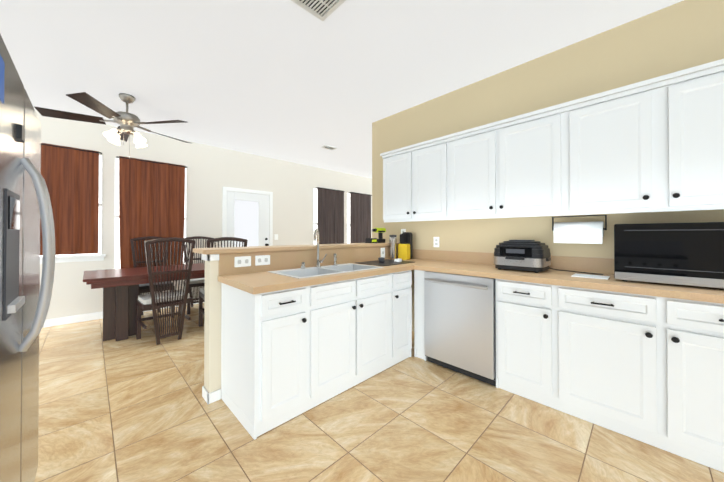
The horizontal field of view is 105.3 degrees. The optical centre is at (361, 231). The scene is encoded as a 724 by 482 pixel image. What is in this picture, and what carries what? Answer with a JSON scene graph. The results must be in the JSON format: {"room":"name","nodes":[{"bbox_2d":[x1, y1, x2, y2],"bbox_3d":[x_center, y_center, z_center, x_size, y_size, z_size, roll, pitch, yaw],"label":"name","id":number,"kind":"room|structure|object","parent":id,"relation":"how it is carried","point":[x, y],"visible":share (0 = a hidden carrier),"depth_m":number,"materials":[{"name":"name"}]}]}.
{"room":"kitchen and dining room","nodes":[
{"label":"kitchen and dining room","id":0,"kind":"room"},
{"bbox_2d":[35,110,371,319],"bbox_3d":[-1.802,-0.143,6.041,8.340,2.830,0.120,0,-1,-45],"label":"wall","id":1,"kind":"structure","parent":0,"point":[212,171],"depth_m":4.90,"materials":[{"name":"paint"}]},
{"bbox_2d":[40,155,105,263],"bbox_3d":[-3.986,-0.352,3.760,0.745,1.532,0.070,0,-1,-45],"label":"window","id":2,"kind":"structure","parent":1,"relation":"in","point":[99,256],"depth_m":3.98,"materials":[{"name":"white wood"}]},
{"bbox_2d":[40,143,101,254],"bbox_3d":[-3.971,-0.421,3.753,0.635,1.450,0.096,0,-1,-45],"label":"curtain","id":3,"kind":"object","parent":2,"relation":"hanging from","point":[70,175],"visible":0.79,"depth_m":3.75,"materials":[{"name":"brown fabric"}]},
{"bbox_2d":[42,300,204,327],"bbox_3d":[-3.611,1.207,4.155,2.830,0.100,0.015,0,-1,-45],"label":"baseboard","id":4,"kind":"structure","parent":1,"relation":"attached to","point":[70,319],"depth_m":3.80,"materials":[{"name":"white wood"}]},
{"bbox_2d":[114,158,186,268],"bbox_3d":[-3.326,-0.187,4.407,1.005,1.832,0.070,0,-1,-45],"label":"window","id":5,"kind":"structure","parent":1,"relation":"in","point":[116,224],"depth_m":4.13,"materials":[{"name":"white wood"}]},
{"bbox_2d":[116,156,186,267],"bbox_3d":[-3.314,-0.181,4.398,0.900,1.880,0.096,0,-1,-45],"label":"curtain","id":6,"kind":"object","parent":5,"relation":"hanging from","point":[151,198],"visible":0.83,"depth_m":4.33,"materials":[{"name":"brown fabric"}]},
{"bbox_2d":[222,187,272,246],"bbox_3d":[-2.223,0.212,5.475,0.990,2.110,0.088,0,-1,-45],"label":"patio door","id":7,"kind":"structure","parent":1,"relation":"in","point":[247,214],"depth_m":5.49,"materials":[{"name":"white paint"}]},
{"bbox_2d":[313,188,316,243],"bbox_3d":[-0.804,-0.148,6.887,1.010,1.792,0.070,0,-1,-45],"label":"window","id":8,"kind":"structure","parent":1,"relation":"in","point":[314,209],"depth_m":6.61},
{"bbox_2d":[316,187,344,243],"bbox_3d":[-0.786,-0.242,6.884,0.890,1.640,0.097,0,-1,-45],"label":"curtain","id":9,"kind":"object","parent":8,"relation":"hanging from","point":[330,215],"visible":0.83,"depth_m":6.84,"materials":[{"name":"black fabric"}]},
{"bbox_2d":[347,193,349,242],"bbox_3d":[-0.059,-0.142,7.620,0.980,1.792,0.070,0,-1,-45],"label":"window","id":10,"kind":"structure","parent":1,"relation":"in","point":[348,217],"depth_m":7.37,"materials":[{"name":"white wood"}]},
{"bbox_2d":[348,192,371,242],"bbox_3d":[-0.047,-0.236,7.609,0.860,1.640,0.098,0,-1,-45],"label":"curtain","id":11,"kind":"object","parent":10,"relation":"hanging from","point":[360,217],"visible":0.81,"depth_m":7.57,"materials":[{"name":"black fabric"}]},
{"bbox_2d":[204,260,220,392],"bbox_3d":[-0.338,0.707,2.846,2.278,1.080,0.120,0,-1,-45],"label":"wall","id":12,"kind":"structure","parent":0,"point":[212,343],"depth_m":2.04,"materials":[{"name":"paint"}]},
{"bbox_2d":[201,254,220,403],"bbox_3d":[-0.345,0.708,2.839,2.298,1.078,0.160,0,-1,-45],"label":"trim","id":13,"kind":"structure","parent":12,"relation":"attached to","point":[211,397],"depth_m":2.02,"materials":[{"name":"white wood"}]},
{"bbox_2d":[193,242,399,253],"bbox_3d":[-0.394,0.151,2.872,2.328,0.032,0.330,0,-1,-45],"label":"wall bar","id":14,"kind":"object","parent":12,"relation":"on","point":[222,250],"visible":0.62,"depth_m":2.38,"materials":[{"name":"laminate"}]},
{"bbox_2d":[365,238,376,242],"bbox_3d":[0.114,0.109,3.392,0.120,0.060,0.102,0,-1,-45],"label":"battery","id":15,"kind":"object","parent":14,"relation":"on","point":[370,240],"visible":1,"depth_m":3.35,"materials":[{"name":"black plastic"}]},
{"bbox_2d":[372,228,385,242],"bbox_3d":[0.199,0.045,3.491,0.240,0.190,0.080,0,-1,-45],"label":"cordless drill","id":16,"kind":"object","parent":14,"relation":"on","point":[380,232],"visible":0.98,"depth_m":3.49,"materials":[{"name":"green plastic"}]},
{"bbox_2d":[218,245,397,276],"bbox_3d":[-0.273,0.250,2.814,2.198,0.164,0.018,0,-1,-45],"label":"backsplash","id":17,"kind":"structure","parent":12,"relation":"attached to","point":[228,262],"depth_m":2.38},
{"bbox_2d":[0,0,683,178],"bbox_3d":[1.080,-1.611,3.122,8.340,0.060,8.340,0,-1,-45],"label":"ceiling","id":18,"kind":"structure","parent":0,"point":[288,80],"depth_m":2.50,"materials":[{"name":"paint"}]},
{"bbox_2d":[34,92,189,157],"bbox_3d":[-2.771,-1.220,3.247,1.415,0.718,1.361,0,-1,-45],"label":"ceiling fan","id":19,"kind":"object","parent":18,"relation":"hanging from","point":[127,122],"visible":1,"depth_m":3.10,"materials":[{"name":"silver metal"}]},
{"bbox_2d":[291,0,345,20],"bbox_3d":[-0.296,-1.584,1.881,0.270,0.012,0.270,0,-1,-45],"label":"ceiling vent","id":20,"kind":"object","parent":18,"relation":"in","point":[322,10],"visible":1,"depth_m":1.94,"materials":[{"name":"white metal"}]},
{"bbox_2d":[321,145,336,149],"bbox_3d":[-0.608,-1.559,5.122,0.260,0.012,0.160,0,-1,-45],"label":"ceiling vent","id":21,"kind":"object","parent":18,"relation":"in","point":[329,147],"visible":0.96,"depth_m":5.10,"materials":[{"name":"white metal"}]},
{"bbox_2d":[35,303,723,481],"bbox_3d":[1.080,1.279,3.099,8.340,0.060,8.340,0,-1,-45],"label":"floor","id":22,"kind":"structure","parent":0,"point":[131,409],"depth_m":1.71,"materials":[{"name":"tile"}]},
{"bbox_2d":[0,34,54,481],"bbox_3d":[-1.588,0.330,0.777,0.969,1.798,0.962,0,-1,-45],"label":"refrigerator","id":23,"kind":"object","parent":22,"relation":"on","point":[25,206],"visible":1,"depth_m":1.00,"materials":[{"name":"grey metal"}]},
{"bbox_2d":[83,263,204,340],"bbox_3d":[-2.458,0.868,3.705,1.800,0.768,0.920,0,-1,-45],"label":"dining table","id":24,"kind":"object","parent":22,"relation":"on","point":[120,287],"visible":0.52,"depth_m":3.19,"materials":[{"name":"brown wood"}]},
{"bbox_2d":[130,236,174,317],"bbox_3d":[-3.095,0.662,4.083,0.474,1.185,0.509,0,-1,-45],"label":"dining chair","id":25,"kind":"object","parent":22,"relation":"on","point":[144,288],"visible":0.48,"depth_m":4.12,"materials":[{"name":"brown wood"}]},
{"bbox_2d":[136,237,195,344],"bbox_3d":[-2.292,0.656,3.232,0.492,1.185,0.533,0,-1,-45],"label":"dining chair","id":26,"kind":"object","parent":22,"relation":"on","point":[180,299],"visible":1,"depth_m":3.10,"materials":[{"name":"brown wood"}]},
{"bbox_2d":[183,236,213,314],"bbox_3d":[-2.636,0.666,4.534,0.474,1.185,0.509,0,-1,-41],"label":"dining chair","id":27,"kind":"object","parent":22,"relation":"on","point":[197,282],"visible":0.46,"depth_m":4.59,"materials":[{"name":"brown wood"}]},
{"bbox_2d":[199,237,247,326],"bbox_3d":[-1.836,0.659,3.640,0.474,1.185,0.509,0,-1,-41],"label":"dining chair","id":28,"kind":"object","parent":22,"relation":"on","point":[202,290],"visible":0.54,"depth_m":3.53,"materials":[{"name":"brown wood"}]},
{"bbox_2d":[218,281,313,439],"bbox_3d":[-0.703,0.802,1.976,0.379,0.872,0.603,0,-1,-45],"label":"base cabinet","id":29,"kind":"object","parent":22,"relation":"on","point":[302,331],"depth_m":1.77,"materials":[{"name":"white paint"}]},
{"bbox_2d":[218,257,723,356],"bbox_3d":[0.882,0.343,1.648,2.224,0.040,3.298,0,-1,-45],"label":"countertop","id":30,"kind":"structure","parent":29,"relation":"on","point":[376,304],"depth_m":2.12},
{"bbox_2d":[298,229,337,268],"bbox_3d":[-0.368,0.150,2.544,0.403,0.351,0.124,0,-1,-45],"label":"faucet","id":31,"kind":"object","parent":30,"relation":"on","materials":[{"name":"silver metal"}]},
{"bbox_2d":[266,261,385,276],"bbox_3d":[-0.284,0.413,2.396,0.900,0.177,0.480,0,-1,-45],"label":"sink","id":32,"kind":"object","parent":30,"relation":"in","point":[311,270],"depth_m":2.45,"materials":[{"name":"silver metal"}]},
{"bbox_2d":[355,257,413,265],"bbox_3d":[0.255,0.304,2.976,0.540,0.056,0.410,0,-1,-45],"label":"drying mat","id":33,"kind":"object","parent":30,"relation":"on","point":[381,261],"visible":1,"depth_m":2.94,"materials":[{"name":"black plastic"}]},
{"bbox_2d":[389,235,396,259],"bbox_3d":[0.374,0.186,3.340,0.087,0.298,0.088,0,-1,-45],"label":"tumbler","id":34,"kind":"object","parent":30,"relation":"on","point":[392,240],"visible":0.96,"depth_m":3.31,"materials":[{"name":"metal"}]},
{"bbox_2d":[398,232,412,259],"bbox_3d":[0.530,0.170,3.367,0.120,0.330,0.140,0,-1,-45],"label":"knife block","id":35,"kind":"object","parent":30,"relation":"on","point":[405,248],"visible":0.98,"depth_m":3.34,"materials":[{"name":"yellow plastic"}]},
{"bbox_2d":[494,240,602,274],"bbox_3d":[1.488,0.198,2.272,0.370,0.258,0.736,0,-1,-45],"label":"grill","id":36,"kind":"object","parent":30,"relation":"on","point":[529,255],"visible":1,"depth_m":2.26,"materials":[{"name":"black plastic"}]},
{"bbox_2d":[572,273,609,279],"bbox_3d":[1.657,0.323,2.006,0.180,0.004,0.200,0,-1,-45],"label":"papers","id":37,"kind":"object","parent":30,"relation":"on","point":[590,276],"visible":0.93,"depth_m":1.98,"materials":[{"name":"white paper"}]},
{"bbox_2d":[614,222,723,287],"bbox_3d":[2.010,0.135,1.713,0.449,0.375,0.645,0,-1,-45],"label":"microwave","id":38,"kind":"object","parent":30,"relation":"on","point":[690,254],"visible":1,"depth_m":1.64,"materials":[{"name":"black plastic"}]},
{"bbox_2d":[314,317,393,406],"bbox_3d":[-0.257,0.806,2.415,0.908,0.872,0.603,0,-1,-45],"label":"base cabinet","id":39,"kind":"object","parent":22,"relation":"on","point":[343,360],"depth_m":2.11,"materials":[{"name":"white paint"}]},
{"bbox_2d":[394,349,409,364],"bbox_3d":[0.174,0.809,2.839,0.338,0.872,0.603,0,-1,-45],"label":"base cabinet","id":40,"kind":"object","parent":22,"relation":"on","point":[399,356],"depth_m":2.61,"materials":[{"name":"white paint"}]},
{"bbox_2d":[414,270,421,358],"bbox_3d":[0.770,0.810,2.911,0.608,0.872,0.131,0,-1,-45],"label":"base cabinet","id":41,"kind":"object","parent":22,"relation":"on","point":[417,273],"depth_m":2.73,"materials":[{"name":"white paint"}]},
{"bbox_2d":[422,271,426,360],"bbox_3d":[1.042,0.808,2.634,0.608,0.872,0.684,0,-1,-45],"label":"base cabinet","id":42,"kind":"object","parent":22,"relation":"on","point":[424,357],"depth_m":2.69,"materials":[{"name":"white paint"}]},
{"bbox_2d":[424,271,495,385],"bbox_3d":[1.009,0.809,2.602,0.640,0.869,0.632,0,-1,-45],"label":"dishwasher","id":43,"kind":"object","parent":22,"relation":"on","point":[459,323],"visible":0.88,"depth_m":2.37,"materials":[{"name":"grey metal"}]},
{"bbox_2d":[495,279,549,406],"bbox_3d":[1.411,0.805,2.258,0.608,0.872,0.409,0,-1,-45],"label":"base cabinet","id":44,"kind":"object","parent":22,"relation":"on","point":[522,308],"depth_m":2.05,"materials":[{"name":"white paint"}]},
{"bbox_2d":[550,285,723,472],"bbox_3d":[1.895,0.801,1.766,0.608,0.872,1.010,0,-1,-45],"label":"base cabinet","id":45,"kind":"object","parent":22,"relation":"on","point":[647,369],"depth_m":1.60,"materials":[{"name":"white paint"}]},
{"bbox_2d":[372,0,723,331],"bbox_3d":[2.055,-0.173,2.127,0.128,2.830,5.330,0,-1,-45],"label":"wall","id":46,"kind":"structure","parent":0,"point":[682,35],"depth_m":2.43,"materials":[{"name":"beige paint"}]},
{"bbox_2d":[380,139,455,222],"bbox_3d":[0.676,-0.537,3.215,0.328,0.805,0.869,0,-1,-45],"label":"upper cabinet","id":47,"kind":"object","parent":46,"relation":"attached to","point":[413,177],"depth_m":3.07,"materials":[{"name":"white paint"}]},
{"bbox_2d":[444,107,565,218],"bbox_3d":[1.320,-0.542,2.561,0.328,0.805,0.968,0,-1,-45],"label":"upper cabinet","id":48,"kind":"object","parent":46,"relation":"attached to","point":[512,168],"depth_m":2.39,"materials":[{"name":"white paint"}]},
{"bbox_2d":[413,249,613,272],"bbox_3d":[1.667,0.269,2.422,0.020,0.120,3.298,0,-1,-45],"label":"backsplash","id":49,"kind":"structure","parent":46,"relation":"attached to","point":[583,264],"depth_m":2.42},
{"bbox_2d":[560,79,655,214],"bbox_3d":[1.832,-0.546,2.040,0.328,0.805,0.492,0,-1,-45],"label":"upper cabinet","id":50,"kind":"object","parent":46,"relation":"attached to","point":[655,144],"depth_m":1.92,"materials":[{"name":"white paint"}]},
{"bbox_2d":[552,215,606,243],"bbox_3d":[1.704,-0.017,2.181,0.118,0.214,0.340,0,-1,-45],"label":"paper towel holder","id":51,"kind":"object","parent":50,"relation":"attached to","point":[581,232],"visible":1,"depth_m":2.13,"materials":[{"name":"white paper"}]},
{"bbox_2d":[656,63,723,211],"bbox_3d":[2.178,-0.549,1.688,0.328,0.805,0.496,0,-1,-45],"label":"upper cabinet","id":52,"kind":"object","parent":46,"relation":"attached to","point":[689,104],"depth_m":1.66,"materials":[{"name":"white paint"}]}
]}

